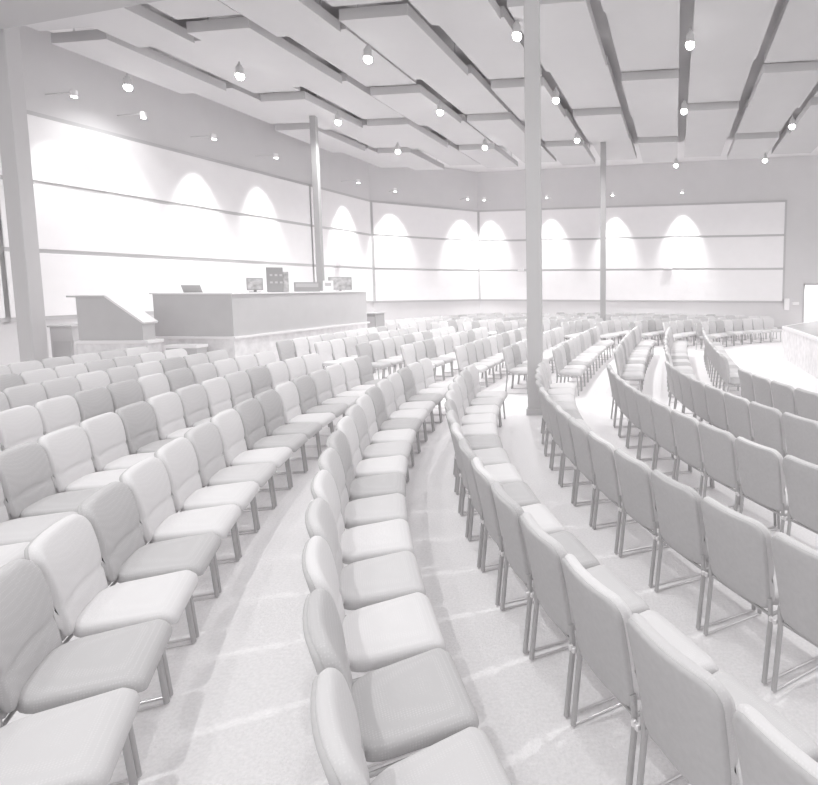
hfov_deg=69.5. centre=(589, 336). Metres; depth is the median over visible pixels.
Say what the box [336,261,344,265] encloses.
wall speaker
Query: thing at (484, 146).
spotlight
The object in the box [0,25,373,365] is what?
wall
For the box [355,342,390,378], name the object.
padded chair
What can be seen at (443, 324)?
padded chair
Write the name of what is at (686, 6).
ceiling
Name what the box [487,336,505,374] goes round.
padded chair
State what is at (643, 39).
ceiling panel
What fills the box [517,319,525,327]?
padded chair
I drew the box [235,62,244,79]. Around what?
spotlight
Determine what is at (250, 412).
padded chair
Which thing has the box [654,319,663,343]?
padded chair
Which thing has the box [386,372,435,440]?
padded chair
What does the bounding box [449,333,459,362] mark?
padded chair
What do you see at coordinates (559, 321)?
padded chair
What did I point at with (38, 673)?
padded chair
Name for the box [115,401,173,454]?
padded chair
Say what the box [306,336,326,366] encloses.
padded chair
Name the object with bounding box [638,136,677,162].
ceiling panel
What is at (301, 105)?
ceiling panel
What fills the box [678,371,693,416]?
padded chair
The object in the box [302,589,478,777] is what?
padded chair
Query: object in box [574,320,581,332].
padded chair
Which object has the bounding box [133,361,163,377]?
padded chair
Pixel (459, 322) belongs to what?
padded chair
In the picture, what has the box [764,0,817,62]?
ceiling panel
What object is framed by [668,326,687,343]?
padded chair
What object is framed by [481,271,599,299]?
acoustic panel
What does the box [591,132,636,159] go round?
ceiling panel
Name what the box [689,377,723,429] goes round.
padded chair
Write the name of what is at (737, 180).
wall
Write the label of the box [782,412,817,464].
padded chair
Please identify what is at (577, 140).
spotlight
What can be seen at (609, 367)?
padded chair
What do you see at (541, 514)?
padded chair
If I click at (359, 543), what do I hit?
padded chair
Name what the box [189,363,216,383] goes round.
padded chair
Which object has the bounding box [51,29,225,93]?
ceiling panel
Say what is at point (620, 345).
padded chair
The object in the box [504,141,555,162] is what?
ceiling panel
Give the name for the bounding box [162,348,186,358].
padded chair
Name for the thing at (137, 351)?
padded chair
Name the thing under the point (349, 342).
padded chair
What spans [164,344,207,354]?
step
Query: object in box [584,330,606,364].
padded chair
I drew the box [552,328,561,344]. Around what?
padded chair
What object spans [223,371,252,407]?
padded chair
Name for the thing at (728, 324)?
padded chair
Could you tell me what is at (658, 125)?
ceiling panel
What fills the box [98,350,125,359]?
padded chair
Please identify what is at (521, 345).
padded chair
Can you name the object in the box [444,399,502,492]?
padded chair
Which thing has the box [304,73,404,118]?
ceiling panel
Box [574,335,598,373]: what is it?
padded chair
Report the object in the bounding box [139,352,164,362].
padded chair
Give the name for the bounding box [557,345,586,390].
padded chair
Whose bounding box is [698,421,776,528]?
padded chair
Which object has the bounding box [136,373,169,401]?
padded chair
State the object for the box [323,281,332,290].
holder
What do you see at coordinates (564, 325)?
padded chair
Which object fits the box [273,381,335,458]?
padded chair
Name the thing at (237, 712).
floor
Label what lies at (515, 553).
padded chair
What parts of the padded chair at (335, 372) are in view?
backrest, seat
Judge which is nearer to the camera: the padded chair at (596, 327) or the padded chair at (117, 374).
the padded chair at (117, 374)
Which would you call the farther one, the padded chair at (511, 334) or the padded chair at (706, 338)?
the padded chair at (511, 334)
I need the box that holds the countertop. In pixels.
[149,291,367,293]
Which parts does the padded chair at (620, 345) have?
backrest, seat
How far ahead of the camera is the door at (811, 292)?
28.44 m
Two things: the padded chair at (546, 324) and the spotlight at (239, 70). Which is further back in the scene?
the padded chair at (546, 324)
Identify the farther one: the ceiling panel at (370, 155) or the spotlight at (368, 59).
the ceiling panel at (370, 155)
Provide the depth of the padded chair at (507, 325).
18.96 m
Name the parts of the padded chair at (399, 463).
backrest, seat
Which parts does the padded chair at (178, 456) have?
panel, backrest, seat, leg, leg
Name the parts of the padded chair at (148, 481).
panel, backrest, seat, leg, leg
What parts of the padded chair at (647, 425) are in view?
leg, panel, backrest, leg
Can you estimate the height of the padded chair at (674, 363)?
0.891 m
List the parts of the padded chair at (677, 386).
panel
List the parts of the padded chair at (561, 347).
backrest, seat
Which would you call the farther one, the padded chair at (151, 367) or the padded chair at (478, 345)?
the padded chair at (478, 345)
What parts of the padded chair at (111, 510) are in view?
panel, backrest, seat, leg, leg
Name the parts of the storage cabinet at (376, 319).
door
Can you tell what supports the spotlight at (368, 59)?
hanging from the ceiling panel at (396, 31)
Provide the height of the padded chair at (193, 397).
0.886 m
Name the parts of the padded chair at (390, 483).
panel, backrest, seat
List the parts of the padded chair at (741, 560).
leg, panel, backrest, seat rail, leg, seat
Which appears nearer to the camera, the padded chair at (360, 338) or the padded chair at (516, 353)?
the padded chair at (516, 353)
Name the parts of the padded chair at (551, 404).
backrest, leg, panel, leg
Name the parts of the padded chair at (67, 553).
panel, seat rail, backrest, seat, leg, leg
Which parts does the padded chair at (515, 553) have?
leg, panel, backrest, leg, seat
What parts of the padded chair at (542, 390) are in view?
backrest, panel, leg, leg, seat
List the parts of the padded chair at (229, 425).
backrest, seat, leg, leg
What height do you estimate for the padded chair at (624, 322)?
0.891 m
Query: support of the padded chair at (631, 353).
on the floor
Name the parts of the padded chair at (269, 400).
backrest, seat, leg, leg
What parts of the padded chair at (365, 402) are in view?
backrest, seat, leg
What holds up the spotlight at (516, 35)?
hanging from the ceiling panel at (570, 39)
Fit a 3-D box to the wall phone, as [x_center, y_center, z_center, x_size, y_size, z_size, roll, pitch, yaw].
[9.488,-1.562,26.530,0.220,0.550,0.230,1,5,13]
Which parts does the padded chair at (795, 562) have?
leg, panel, backrest, seat rail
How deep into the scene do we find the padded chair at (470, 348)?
11.66 m
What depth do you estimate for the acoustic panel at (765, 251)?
27.33 m
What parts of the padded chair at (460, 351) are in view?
backrest, seat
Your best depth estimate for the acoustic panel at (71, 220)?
15.74 m
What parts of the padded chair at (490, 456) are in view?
panel, backrest, leg, leg, seat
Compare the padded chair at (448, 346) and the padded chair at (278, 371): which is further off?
the padded chair at (448, 346)
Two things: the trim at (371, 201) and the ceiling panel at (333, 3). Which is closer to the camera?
the ceiling panel at (333, 3)
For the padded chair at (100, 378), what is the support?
on the floor
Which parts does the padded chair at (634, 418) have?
leg, backrest, panel, leg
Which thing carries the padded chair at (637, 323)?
on the floor
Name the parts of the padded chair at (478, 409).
backrest, seat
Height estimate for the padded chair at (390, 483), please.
0.886 m
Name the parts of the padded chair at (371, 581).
panel, backrest, seat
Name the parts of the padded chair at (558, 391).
backrest, seat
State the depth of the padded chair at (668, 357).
9.91 m
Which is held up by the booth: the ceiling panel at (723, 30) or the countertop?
the countertop
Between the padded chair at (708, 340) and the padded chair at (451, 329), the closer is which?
the padded chair at (708, 340)
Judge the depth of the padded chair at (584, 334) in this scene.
14.36 m
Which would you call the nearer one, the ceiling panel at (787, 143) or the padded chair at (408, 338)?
the padded chair at (408, 338)
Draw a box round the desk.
[66,295,163,353]
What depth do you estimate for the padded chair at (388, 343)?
12.71 m
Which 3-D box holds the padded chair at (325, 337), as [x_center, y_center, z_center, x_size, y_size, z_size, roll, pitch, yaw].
[-6.409,0.388,13.857,0.579,0.891,0.510,1,5,7]
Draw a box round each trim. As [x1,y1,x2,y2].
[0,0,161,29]
[0,110,314,321]
[0,216,10,322]
[309,184,373,302]
[370,200,479,302]
[478,206,599,301]
[606,200,786,302]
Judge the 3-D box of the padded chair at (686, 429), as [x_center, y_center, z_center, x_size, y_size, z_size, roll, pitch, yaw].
[1.126,1.165,5.378,0.589,0.886,0.524,-2,6,-19]
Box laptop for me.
[181,285,201,292]
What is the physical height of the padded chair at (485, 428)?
0.886 m
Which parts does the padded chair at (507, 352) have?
leg, backrest, seat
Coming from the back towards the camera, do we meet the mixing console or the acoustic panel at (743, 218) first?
the acoustic panel at (743, 218)
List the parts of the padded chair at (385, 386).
backrest, seat, leg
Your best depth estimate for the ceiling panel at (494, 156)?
22.69 m
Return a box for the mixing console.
[294,282,319,291]
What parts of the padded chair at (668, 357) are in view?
backrest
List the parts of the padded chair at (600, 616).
leg, panel, backrest, seat rail, leg, seat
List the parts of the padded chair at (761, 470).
leg, panel, backrest, seat rail, leg, leg, seat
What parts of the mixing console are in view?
fader panel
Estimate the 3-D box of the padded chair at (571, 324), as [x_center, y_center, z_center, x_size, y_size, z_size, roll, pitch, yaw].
[-0.459,-0.078,18.922,0.579,0.891,0.510,2,6,23]
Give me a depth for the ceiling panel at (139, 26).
11.40 m
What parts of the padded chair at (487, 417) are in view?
backrest, seat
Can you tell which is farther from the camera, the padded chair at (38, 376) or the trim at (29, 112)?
the trim at (29, 112)
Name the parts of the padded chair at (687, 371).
seat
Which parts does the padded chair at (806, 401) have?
backrest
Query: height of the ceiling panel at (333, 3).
0.620 m
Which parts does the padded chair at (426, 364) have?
backrest, seat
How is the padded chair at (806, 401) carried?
on the floor
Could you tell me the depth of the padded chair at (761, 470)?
4.23 m
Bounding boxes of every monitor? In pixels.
[246,278,262,291]
[328,277,351,290]
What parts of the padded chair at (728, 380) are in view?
panel, backrest, seat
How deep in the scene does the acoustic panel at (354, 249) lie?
24.42 m
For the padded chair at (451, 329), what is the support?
on the floor
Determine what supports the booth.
on the floor
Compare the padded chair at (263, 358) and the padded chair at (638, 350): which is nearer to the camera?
the padded chair at (263, 358)
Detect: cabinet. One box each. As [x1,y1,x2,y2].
[46,324,78,357]
[367,312,384,327]
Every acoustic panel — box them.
[0,114,310,223]
[0,179,312,263]
[0,266,4,317]
[4,251,312,317]
[310,187,370,233]
[312,227,371,267]
[314,267,372,300]
[372,202,477,239]
[373,236,477,269]
[375,270,478,300]
[479,208,599,239]
[480,240,599,269]
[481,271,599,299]
[606,202,784,237]
[606,236,783,268]
[606,270,782,300]
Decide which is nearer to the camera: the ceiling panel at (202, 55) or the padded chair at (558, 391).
the padded chair at (558, 391)
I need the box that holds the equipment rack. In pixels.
[266,267,288,291]
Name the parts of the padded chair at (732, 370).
panel, seat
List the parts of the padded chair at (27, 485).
panel, backrest, seat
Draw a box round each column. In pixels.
[0,26,48,361]
[308,90,324,290]
[523,0,542,414]
[600,142,605,339]
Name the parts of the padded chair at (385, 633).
panel, backrest, seat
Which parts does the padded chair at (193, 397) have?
seat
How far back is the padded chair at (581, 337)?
13.84 m
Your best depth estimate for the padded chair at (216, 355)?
10.29 m
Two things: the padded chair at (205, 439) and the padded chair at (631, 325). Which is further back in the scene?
the padded chair at (631, 325)
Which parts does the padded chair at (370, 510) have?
panel, backrest, seat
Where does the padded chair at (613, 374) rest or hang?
on the floor
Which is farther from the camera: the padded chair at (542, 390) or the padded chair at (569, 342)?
the padded chair at (569, 342)
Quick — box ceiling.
[50,0,817,171]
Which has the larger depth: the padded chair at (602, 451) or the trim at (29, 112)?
the trim at (29, 112)
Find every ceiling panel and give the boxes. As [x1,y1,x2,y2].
[25,17,90,30]
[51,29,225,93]
[71,5,194,47]
[146,0,239,19]
[154,37,299,92]
[186,17,341,86]
[195,80,304,123]
[219,0,340,36]
[260,91,362,129]
[275,122,364,152]
[288,19,415,86]
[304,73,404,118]
[325,0,401,6]
[336,119,405,147]
[339,3,467,79]
[342,143,405,167]
[367,118,447,148]
[371,84,460,125]
[377,147,443,169]
[408,0,500,24]
[420,140,480,165]
[422,64,508,113]
[426,114,492,144]
[439,6,541,78]
[459,143,517,167]
[467,112,524,145]
[491,77,565,120]
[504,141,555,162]
[507,0,606,71]
[541,109,581,140]
[545,140,594,164]
[550,56,620,108]
[573,107,629,141]
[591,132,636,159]
[600,0,679,11]
[606,7,679,71]
[622,69,678,115]
[632,113,677,136]
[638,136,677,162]
[686,101,738,137]
[688,55,753,102]
[691,0,776,62]
[727,132,778,159]
[736,100,795,132]
[747,61,817,109]
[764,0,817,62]
[771,116,817,153]
[789,82,817,133]
[813,83,817,96]
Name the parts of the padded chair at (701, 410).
panel, backrest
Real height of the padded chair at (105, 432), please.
0.886 m
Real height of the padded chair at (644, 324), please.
0.891 m
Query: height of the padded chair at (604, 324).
0.891 m
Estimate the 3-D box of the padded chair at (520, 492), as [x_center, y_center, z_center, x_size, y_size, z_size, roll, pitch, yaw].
[-0.724,1.259,4.352,0.589,0.886,0.524,-2,6,-20]
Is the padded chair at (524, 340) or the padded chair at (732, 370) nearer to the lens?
the padded chair at (732, 370)
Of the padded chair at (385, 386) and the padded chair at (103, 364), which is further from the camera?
the padded chair at (103, 364)
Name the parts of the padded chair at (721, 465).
leg, panel, backrest, seat rail, leg, leg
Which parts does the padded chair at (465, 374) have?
backrest, seat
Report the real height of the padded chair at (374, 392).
0.886 m
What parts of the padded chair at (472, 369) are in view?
backrest, seat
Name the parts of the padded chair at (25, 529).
backrest, seat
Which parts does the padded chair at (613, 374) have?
panel, leg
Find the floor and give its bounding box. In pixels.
[2,329,817,784]
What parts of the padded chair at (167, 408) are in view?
seat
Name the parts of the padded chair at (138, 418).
backrest, seat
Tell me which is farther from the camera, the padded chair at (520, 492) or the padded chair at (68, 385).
the padded chair at (68, 385)
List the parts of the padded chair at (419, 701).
panel, backrest, seat rail, seat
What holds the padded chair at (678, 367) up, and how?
on the floor
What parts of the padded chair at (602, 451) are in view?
leg, panel, backrest, leg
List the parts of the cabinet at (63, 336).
door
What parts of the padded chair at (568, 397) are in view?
backrest, seat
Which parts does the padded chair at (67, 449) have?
panel, backrest, seat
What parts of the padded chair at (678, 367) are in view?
seat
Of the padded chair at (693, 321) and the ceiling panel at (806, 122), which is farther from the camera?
the padded chair at (693, 321)
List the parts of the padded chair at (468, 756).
panel, backrest, seat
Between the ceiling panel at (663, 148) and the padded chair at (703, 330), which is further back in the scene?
the ceiling panel at (663, 148)
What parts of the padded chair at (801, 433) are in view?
backrest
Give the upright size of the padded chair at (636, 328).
0.891 m
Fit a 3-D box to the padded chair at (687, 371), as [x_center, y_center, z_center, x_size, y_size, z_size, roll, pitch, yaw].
[1.726,0.682,10.627,0.589,0.886,0.524,1,5,7]
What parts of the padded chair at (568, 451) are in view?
leg, panel, backrest, leg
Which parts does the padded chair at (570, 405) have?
backrest, seat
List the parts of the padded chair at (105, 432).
backrest, seat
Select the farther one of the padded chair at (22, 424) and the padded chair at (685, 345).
the padded chair at (685, 345)
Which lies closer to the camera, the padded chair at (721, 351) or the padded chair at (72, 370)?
the padded chair at (72, 370)
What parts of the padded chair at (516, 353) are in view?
backrest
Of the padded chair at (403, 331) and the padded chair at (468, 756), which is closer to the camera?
the padded chair at (468, 756)
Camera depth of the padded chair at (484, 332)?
16.17 m
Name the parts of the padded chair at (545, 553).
leg, panel, backrest, leg, seat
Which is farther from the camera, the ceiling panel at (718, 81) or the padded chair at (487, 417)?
the ceiling panel at (718, 81)
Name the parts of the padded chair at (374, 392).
backrest, seat, leg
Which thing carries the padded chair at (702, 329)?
on the floor
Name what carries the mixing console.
on the booth
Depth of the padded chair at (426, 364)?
9.12 m
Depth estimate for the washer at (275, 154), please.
19.23 m
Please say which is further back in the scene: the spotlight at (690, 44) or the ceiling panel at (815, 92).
the ceiling panel at (815, 92)
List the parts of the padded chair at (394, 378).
backrest, seat, leg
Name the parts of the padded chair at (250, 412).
backrest, seat, leg, leg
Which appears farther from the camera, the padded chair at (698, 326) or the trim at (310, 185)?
the trim at (310, 185)
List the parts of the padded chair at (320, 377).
backrest, seat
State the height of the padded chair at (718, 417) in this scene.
0.886 m
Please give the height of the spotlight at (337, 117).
0.425 m
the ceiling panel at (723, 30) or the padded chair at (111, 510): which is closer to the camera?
the padded chair at (111, 510)
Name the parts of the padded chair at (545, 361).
backrest, seat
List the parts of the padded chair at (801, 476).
leg, backrest, seat rail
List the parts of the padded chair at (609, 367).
panel, leg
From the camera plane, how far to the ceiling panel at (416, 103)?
16.19 m
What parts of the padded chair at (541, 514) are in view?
leg, panel, backrest, leg, seat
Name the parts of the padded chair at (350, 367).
backrest, seat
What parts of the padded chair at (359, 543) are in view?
panel, backrest, seat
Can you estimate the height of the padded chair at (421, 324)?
0.891 m
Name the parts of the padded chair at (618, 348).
backrest, seat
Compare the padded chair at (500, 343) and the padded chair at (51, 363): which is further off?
the padded chair at (500, 343)
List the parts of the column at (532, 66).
trim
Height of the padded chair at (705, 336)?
0.891 m
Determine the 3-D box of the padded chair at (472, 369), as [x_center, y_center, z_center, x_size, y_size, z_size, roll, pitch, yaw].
[-1.584,0.884,8.427,0.589,0.886,0.524,0,5,-2]
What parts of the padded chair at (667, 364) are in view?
panel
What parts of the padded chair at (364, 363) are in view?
backrest, seat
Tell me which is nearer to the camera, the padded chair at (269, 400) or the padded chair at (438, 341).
the padded chair at (269, 400)
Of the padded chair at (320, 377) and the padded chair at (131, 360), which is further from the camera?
the padded chair at (131, 360)
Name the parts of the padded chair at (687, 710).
leg, panel, backrest, seat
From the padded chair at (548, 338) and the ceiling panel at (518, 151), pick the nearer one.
the padded chair at (548, 338)
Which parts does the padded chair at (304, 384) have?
backrest, seat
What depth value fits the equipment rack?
13.65 m
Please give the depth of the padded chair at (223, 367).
9.05 m
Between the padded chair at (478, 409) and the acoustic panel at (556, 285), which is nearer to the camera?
the padded chair at (478, 409)
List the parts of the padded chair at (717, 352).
panel, seat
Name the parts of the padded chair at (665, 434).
leg, panel, backrest, leg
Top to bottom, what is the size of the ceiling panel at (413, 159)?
0.780 m
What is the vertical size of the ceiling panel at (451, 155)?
0.620 m
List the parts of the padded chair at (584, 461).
leg, panel, backrest, leg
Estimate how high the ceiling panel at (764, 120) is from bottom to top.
0.620 m
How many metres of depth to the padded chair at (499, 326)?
18.43 m
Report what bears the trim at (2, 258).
attached to the wall at (172, 120)
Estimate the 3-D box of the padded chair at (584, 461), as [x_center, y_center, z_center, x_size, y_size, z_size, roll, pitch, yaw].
[0.121,1.194,5.058,0.589,0.886,0.524,-2,6,-19]
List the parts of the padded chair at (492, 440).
backrest, leg, seat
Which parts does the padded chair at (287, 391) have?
backrest, seat, leg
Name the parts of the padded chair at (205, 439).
backrest, seat, leg, leg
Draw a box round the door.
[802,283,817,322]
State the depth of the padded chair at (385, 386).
7.05 m
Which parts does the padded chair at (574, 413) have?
backrest, panel, leg, seat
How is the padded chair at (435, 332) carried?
on the floor
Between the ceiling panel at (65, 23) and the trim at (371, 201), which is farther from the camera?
the trim at (371, 201)
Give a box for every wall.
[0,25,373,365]
[368,163,479,320]
[477,155,817,326]
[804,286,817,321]
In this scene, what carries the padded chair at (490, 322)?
on the floor
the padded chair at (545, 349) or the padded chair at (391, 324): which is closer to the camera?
the padded chair at (545, 349)
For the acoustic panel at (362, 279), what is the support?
attached to the wall at (172, 120)
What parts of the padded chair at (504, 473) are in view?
backrest, panel, leg, leg, seat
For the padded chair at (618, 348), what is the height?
0.886 m
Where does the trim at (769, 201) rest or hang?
attached to the wall at (737, 180)
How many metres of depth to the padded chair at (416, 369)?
8.59 m
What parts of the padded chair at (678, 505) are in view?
leg, panel, backrest, seat rail, leg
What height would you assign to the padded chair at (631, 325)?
0.891 m
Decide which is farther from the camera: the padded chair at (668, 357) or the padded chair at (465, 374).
the padded chair at (668, 357)
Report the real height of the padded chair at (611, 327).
0.891 m
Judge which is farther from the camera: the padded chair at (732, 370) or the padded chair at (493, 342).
the padded chair at (493, 342)
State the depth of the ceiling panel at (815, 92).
15.76 m
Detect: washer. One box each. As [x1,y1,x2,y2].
[45,89,77,97]
[117,111,146,118]
[192,134,216,139]
[257,153,277,158]
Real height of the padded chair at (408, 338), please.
0.891 m
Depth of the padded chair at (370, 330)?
15.95 m
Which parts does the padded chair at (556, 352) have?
backrest, seat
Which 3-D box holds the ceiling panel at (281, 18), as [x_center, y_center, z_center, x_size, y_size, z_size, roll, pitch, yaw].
[-6.227,-6.659,10.048,1.470,0.780,3.280,1,5,9]
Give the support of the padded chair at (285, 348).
on the floor
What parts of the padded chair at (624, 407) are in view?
leg, panel, leg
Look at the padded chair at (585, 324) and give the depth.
19.89 m
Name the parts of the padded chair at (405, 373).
backrest, seat, leg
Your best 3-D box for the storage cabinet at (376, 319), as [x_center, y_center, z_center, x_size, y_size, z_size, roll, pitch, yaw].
[-6.908,-0.139,17.616,0.480,1.250,0.540,1,5,11]
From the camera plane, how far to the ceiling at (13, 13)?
9.75 m
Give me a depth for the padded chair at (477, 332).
15.65 m
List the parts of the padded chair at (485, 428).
backrest, seat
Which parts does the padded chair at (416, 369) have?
backrest, seat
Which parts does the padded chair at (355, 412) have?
backrest, seat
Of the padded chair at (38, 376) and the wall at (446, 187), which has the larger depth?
the wall at (446, 187)
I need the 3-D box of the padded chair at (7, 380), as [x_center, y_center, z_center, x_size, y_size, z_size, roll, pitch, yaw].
[-7.764,0.968,7.521,0.589,0.886,0.524,0,5,-4]
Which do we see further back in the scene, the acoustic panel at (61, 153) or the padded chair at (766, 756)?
the acoustic panel at (61, 153)
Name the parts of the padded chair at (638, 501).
leg, panel, backrest, seat rail, leg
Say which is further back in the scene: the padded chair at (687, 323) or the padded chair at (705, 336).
the padded chair at (687, 323)
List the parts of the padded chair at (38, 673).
seat rail, backrest, seat, leg, leg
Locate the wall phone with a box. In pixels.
[784,298,789,309]
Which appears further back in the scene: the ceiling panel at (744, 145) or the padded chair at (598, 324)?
the ceiling panel at (744, 145)
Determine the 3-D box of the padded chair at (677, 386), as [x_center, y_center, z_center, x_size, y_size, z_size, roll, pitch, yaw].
[1.515,0.898,8.284,0.589,0.886,0.524,0,5,-4]
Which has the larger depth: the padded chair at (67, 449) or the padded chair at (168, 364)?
the padded chair at (168, 364)
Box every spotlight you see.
[123,73,132,90]
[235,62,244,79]
[335,111,340,125]
[363,43,372,63]
[395,142,400,153]
[437,100,442,115]
[482,138,487,149]
[512,20,521,40]
[553,87,558,103]
[574,131,579,142]
[674,158,677,167]
[681,99,686,114]
[685,28,694,49]
[763,153,766,162]
[789,115,794,129]
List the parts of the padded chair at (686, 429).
leg, panel, backrest, seat rail, leg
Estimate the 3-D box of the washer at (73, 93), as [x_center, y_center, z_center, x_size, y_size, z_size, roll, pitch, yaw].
[-12.599,-5.751,13.062,0.918,0.160,0.139,1,5,7]
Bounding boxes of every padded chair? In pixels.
[0,365,10,374]
[0,373,23,391]
[0,391,9,411]
[0,405,43,450]
[0,442,99,519]
[0,482,77,545]
[0,542,29,566]
[0,559,171,784]
[0,688,139,784]
[2,383,46,408]
[7,360,42,374]
[20,368,56,384]
[24,514,198,703]
[34,395,80,434]
[37,425,125,493]
[40,356,72,368]
[40,376,79,398]
[53,363,87,377]
[70,353,100,363]
[72,387,113,421]
[75,370,110,390]
[77,481,220,643]
[79,412,154,471]
[84,359,115,371]
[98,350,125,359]
[105,365,137,383]
[106,379,142,412]
[112,355,140,366]
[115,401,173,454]
[119,456,240,597]
[124,347,149,355]
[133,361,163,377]
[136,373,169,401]
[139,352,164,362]
[147,392,192,439]
[154,437,259,560]
[159,357,186,372]
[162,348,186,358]
[164,368,194,391]
[175,384,211,427]
[183,353,208,367]
[184,422,276,532]
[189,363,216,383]
[200,377,232,416]
[205,350,228,362]
[210,409,292,509]
[212,358,237,376]
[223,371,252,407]
[233,398,307,489]
[234,354,257,370]
[245,366,271,397]
[254,351,276,365]
[254,389,321,472]
[265,361,288,388]
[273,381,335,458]
[276,340,294,361]
[284,357,305,381]
[291,375,347,445]
[292,338,324,367]
[301,353,321,374]
[302,536,445,682]
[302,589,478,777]
[305,498,425,615]
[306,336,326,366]
[308,369,357,435]
[310,668,511,784]
[311,470,413,564]
[314,341,345,365]
[318,448,407,528]
[320,334,333,368]
[324,364,365,425]
[326,430,405,501]
[329,339,356,359]
[332,332,345,338]
[335,416,407,478]
[339,359,374,390]
[342,337,357,356]
[344,330,356,336]
[345,404,411,481]
[354,355,381,384]
[355,335,382,372]
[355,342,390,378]
[355,394,415,480]
[356,329,367,335]
[365,386,421,465]
[366,327,377,333]
[366,333,393,369]
[368,340,401,378]
[375,379,427,452]
[376,326,386,331]
[377,331,403,366]
[380,338,402,377]
[385,320,395,330]
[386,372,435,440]
[387,330,398,337]
[392,336,404,371]
[396,367,442,430]
[397,328,407,335]
[398,322,408,328]
[400,344,434,375]
[402,334,414,343]
[406,327,416,333]
[407,321,417,331]
[407,362,447,421]
[412,332,423,341]
[412,341,444,382]
[416,320,426,331]
[418,358,451,414]
[421,330,431,339]
[422,339,452,379]
[430,322,440,329]
[430,329,440,337]
[432,337,460,376]
[438,328,447,335]
[439,321,448,327]
[441,335,457,372]
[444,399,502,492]
[445,390,498,474]
[446,326,455,334]
[446,410,510,512]
[447,320,457,332]
[448,382,496,425]
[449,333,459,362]
[450,422,522,537]
[453,375,499,417]
[454,345,487,386]
[455,319,464,331]
[458,331,467,344]
[458,438,540,567]
[459,369,502,427]
[463,322,471,330]
[464,342,494,386]
[465,330,474,342]
[466,364,506,425]
[471,321,490,335]
[471,340,501,382]
[471,457,565,605]
[472,328,481,340]
[478,320,496,335]
[479,327,487,337]
[480,338,503,378]
[486,319,495,336]
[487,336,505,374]
[490,481,599,653]
[494,334,503,370]
[495,322,503,333]
[501,332,509,367]
[502,321,511,331]
[502,346,527,393]
[507,331,515,344]
[509,344,526,388]
[510,320,518,329]
[512,329,520,341]
[515,341,526,383]
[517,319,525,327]
[519,328,525,340]
[520,512,649,716]
[522,339,549,379]
[535,367,575,403]
[535,373,578,442]
[535,379,582,454]
[537,362,574,396]
[539,387,590,468]
[542,358,576,391]
[543,320,549,331]
[543,331,555,363]
[543,333,554,366]
[543,352,555,372]
[543,354,553,372]
[545,395,591,484]
[548,319,566,339]
[548,330,557,361]
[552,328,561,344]
[552,347,583,395]
[555,405,609,503]
[556,318,563,326]
[557,327,564,342]
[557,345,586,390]
[561,322,576,339]
[561,342,589,385]
[562,554,718,784]
[565,340,592,381]
[567,321,579,338]
[568,417,633,526]
[569,337,595,377]
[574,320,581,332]
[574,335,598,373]
[577,334,600,370]
[580,319,588,331]
[580,332,603,367]
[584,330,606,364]
[587,319,605,339]
[588,329,608,361]
[588,431,664,553]
[591,327,611,357]
[594,322,613,345]
[594,326,613,355]
[600,321,619,347]
[606,320,625,344]
[606,364,635,426]
[610,369,645,435]
[613,319,628,344]
[613,349,643,391]
[614,448,700,586]
[615,346,644,389]
[615,375,653,446]
[617,344,644,384]
[619,341,645,384]
[620,319,628,339]
[621,339,646,376]
[623,337,647,373]
[623,382,672,459]
[624,335,648,369]
[626,333,649,366]
[626,613,817,784]
[628,322,647,338]
[629,331,650,363]
[631,330,651,361]
[632,328,652,358]
[634,321,652,339]
[634,327,653,358]
[635,390,689,472]
[636,326,655,354]
[640,320,658,345]
[646,319,663,345]
[650,399,711,488]
[651,469,755,629]
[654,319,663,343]
[662,322,681,348]
[664,336,687,356]
[664,338,688,359]
[664,340,689,376]
[664,342,691,382]
[664,345,692,386]
[664,348,694,396]
[665,332,687,351]
[665,334,687,353]
[665,351,697,402]
[665,361,700,419]
[666,331,686,348]
[667,328,687,346]
[667,329,686,346]
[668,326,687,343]
[669,321,687,340]
[670,366,702,420]
[671,409,739,506]
[675,320,694,345]
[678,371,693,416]
[682,319,700,345]
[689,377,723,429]
[690,319,699,343]
[695,322,714,350]
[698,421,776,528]
[701,322,720,348]
[701,496,817,683]
[702,329,722,361]
[702,330,723,361]
[703,332,724,365]
[703,333,725,368]
[704,335,728,373]
[704,384,728,431]
[705,337,730,373]
[707,339,732,377]
[708,321,726,346]
[708,342,735,385]
[711,344,738,390]
[713,347,741,395]
[715,320,734,345]
[716,350,738,389]
[719,354,740,391]
[723,319,742,345]
[724,392,753,441]
[732,703,817,784]
[735,436,788,532]
[738,368,755,401]
[749,401,786,457]
[752,374,773,407]
[770,380,797,415]
[771,532,817,691]
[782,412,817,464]
[783,455,817,535]
[794,388,817,420]
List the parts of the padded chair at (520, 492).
backrest, panel, leg, leg, seat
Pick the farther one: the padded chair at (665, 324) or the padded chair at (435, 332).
the padded chair at (665, 324)
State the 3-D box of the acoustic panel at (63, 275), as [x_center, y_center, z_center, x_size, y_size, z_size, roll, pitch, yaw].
[-12.247,-1.634,17.435,0.050,1.500,10.152,1,5,11]
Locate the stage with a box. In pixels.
[782,320,817,378]
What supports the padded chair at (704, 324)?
on the floor
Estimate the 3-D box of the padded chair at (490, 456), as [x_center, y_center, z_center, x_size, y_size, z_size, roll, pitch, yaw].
[-1.081,1.169,5.334,0.589,0.886,0.524,-1,5,-16]
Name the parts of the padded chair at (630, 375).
panel, backrest, seat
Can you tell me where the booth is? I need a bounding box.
[149,291,369,360]

